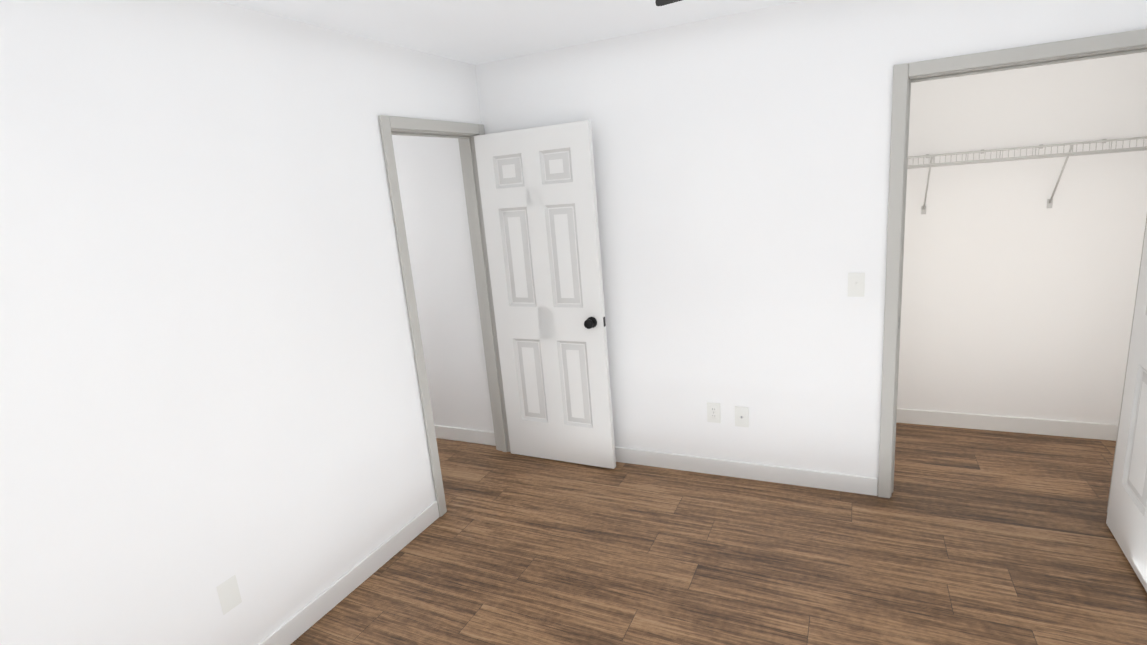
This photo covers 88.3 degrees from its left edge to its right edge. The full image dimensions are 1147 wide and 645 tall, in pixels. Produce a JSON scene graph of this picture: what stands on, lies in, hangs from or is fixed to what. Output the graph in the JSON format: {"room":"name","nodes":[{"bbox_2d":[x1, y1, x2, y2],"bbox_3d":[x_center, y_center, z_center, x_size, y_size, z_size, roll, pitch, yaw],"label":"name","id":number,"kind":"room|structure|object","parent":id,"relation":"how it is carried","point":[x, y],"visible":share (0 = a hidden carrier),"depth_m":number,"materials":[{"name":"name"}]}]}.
{"room":"empty bedroom","nodes":[
{"label":"empty bedroom","id":0,"kind":"room"},
{"bbox_2d":[0,0,481,644],"bbox_3d":[-1.400,0.169,1.964,0.120,2.440,4.140,1,15,25],"label":"wall","id":1,"kind":"structure","parent":0,"point":[208,378],"depth_m":2.03,"materials":[{"name":"paint"}]},
{"bbox_2d":[216,575,241,614],"bbox_3d":[-1.263,0.996,2.165,0.009,0.118,0.074,1,15,25],"label":"electrical outlet plate","id":2,"kind":"object","parent":1,"relation":"attached to","point":[228,591],"visible":1,"depth_m":2.16,"materials":[{"name":"white plastic"}]},
{"bbox_2d":[257,501,438,644],"bbox_3d":[-1.242,1.306,2.200,0.013,0.100,2.370,1,15,25],"label":"baseboard","id":3,"kind":"structure","parent":1,"relation":"attached to","point":[293,628],"depth_m":2.67,"materials":[{"name":"paint"}]},
{"bbox_2d":[378,115,510,516],"bbox_3d":[-0.703,-0.059,3.424,0.160,2.104,0.878,1,15,25],"label":"door frame","id":4,"kind":"structure","parent":1,"relation":"attached to","point":[464,134],"depth_m":3.32,"materials":[{"name":"white wood"}]},
{"bbox_2d":[474,120,615,468],"bbox_3d":[-0.167,-0.106,3.551,0.757,2.024,0.156,2,15,27],"label":"entry door","id":5,"kind":"structure","parent":4,"relation":"attached to","point":[537,185],"depth_m":3.51,"materials":[{"name":"paint"}]},
{"bbox_2d":[215,0,802,64],"bbox_3d":[-0.777,-1.179,1.900,6.600,0.100,5.600,1,15,25],"label":"ceiling","id":6,"kind":"structure","parent":0,"point":[475,32],"depth_m":2.64,"materials":[{"name":"paint"}]},
{"bbox_2d":[655,0,681,5],"bbox_3d":[0.163,-0.788,0.966,1.236,0.390,1.290,1,15,25],"label":"ceiling fan","id":7,"kind":"object","parent":6,"relation":"hanging from","point":[661,2],"visible":1,"depth_m":1.59,"materials":[{"name":"black"}]},
{"bbox_2d":[290,423,1146,644],"bbox_3d":[-0.565,1.286,2.476,6.600,0.100,5.600,1,15,25],"label":"floor","id":8,"kind":"structure","parent":0,"point":[963,536],"depth_m":2.68,"materials":[{"name":"wood"}]},
{"bbox_2d":[392,0,1146,494],"bbox_3d":[0.046,-0.330,3.567,6.340,2.440,0.120,1,15,25],"label":"wall","id":9,"kind":"structure","parent":0,"point":[742,174],"depth_m":3.10,"materials":[{"name":"paint"}]},
{"bbox_2d":[434,425,495,445],"bbox_3d":[-1.619,0.778,4.595,2.500,0.100,0.013,1,15,25],"label":"baseboard","id":10,"kind":"structure","parent":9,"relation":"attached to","point":[466,435],"depth_m":4.17,"materials":[{"name":"paint"}]},
{"bbox_2d":[707,402,720,422],"bbox_3d":[0.798,0.513,3.363,0.074,0.118,0.009,1,15,25],"label":"outlet","id":11,"kind":"object","parent":9,"relation":"attached to","point":[713,413],"visible":1,"depth_m":3.36,"materials":[{"name":"white plastic"}]},
{"bbox_2d":[735,406,748,426],"bbox_3d":[0.936,0.527,3.295,0.074,0.118,0.019,1,15,25],"label":"socket","id":12,"kind":"object","parent":9,"relation":"attached to","point":[741,416],"visible":1,"depth_m":3.30,"materials":[{"name":"white plastic"}]},
{"bbox_2d":[615,447,877,495],"bbox_3d":[0.601,0.833,3.544,2.175,0.100,0.013,1,15,25],"label":"baseboard","id":13,"kind":"structure","parent":9,"relation":"attached to","point":[754,471],"depth_m":3.34,"materials":[{"name":"paint"}]},
{"bbox_2d":[848,273,864,296],"bbox_3d":[1.381,-0.183,2.887,0.074,0.118,0.017,1,15,25],"label":"switch plate","id":14,"kind":"object","parent":9,"relation":"attached to","point":[856,284],"visible":1,"depth_m":2.89,"materials":[{"name":"white plastic"}]},
{"bbox_2d":[878,29,1146,512],"bbox_3d":[1.994,-0.120,2.689,1.028,2.104,0.160,1,15,25],"label":"trim","id":15,"kind":"structure","parent":9,"relation":"attached to","point":[905,75],"depth_m":2.65,"materials":[{"name":"white wood"}]},
{"bbox_2d":[1106,224,1146,591],"bbox_3d":[2.165,0.032,2.098,0.156,2.024,0.924,2,15,28],"label":"closet door","id":16,"kind":"structure","parent":9,"relation":"in","point":[1126,521],"depth_m":2.43,"materials":[{"name":"paint"}]},
{"bbox_2d":[897,52,1146,423],"bbox_3d":[2.227,-0.533,3.629,2.220,2.440,0.120,1,15,25],"label":"wall","id":17,"kind":"structure","parent":0,"point":[1018,297],"depth_m":3.39,"materials":[{"name":"paint"}]},
{"bbox_2d":[896,408,1117,440],"bbox_3d":[2.350,0.620,3.809,2.100,0.100,0.017,1,15,25],"label":"baseboard","id":18,"kind":"structure","parent":17,"relation":"attached to","point":[1090,430],"depth_m":3.63,"materials":[{"name":"paint"}]},
{"bbox_2d":[907,136,1146,213],"bbox_3d":[2.163,-0.784,3.339,2.096,0.350,0.314,1,15,25],"label":"wire closet shelf","id":19,"kind":"object","parent":17,"relation":"attached to","point":[1035,156],"visible":0.6,"depth_m":3.10,"materials":[{"name":"white metal"}]}
]}

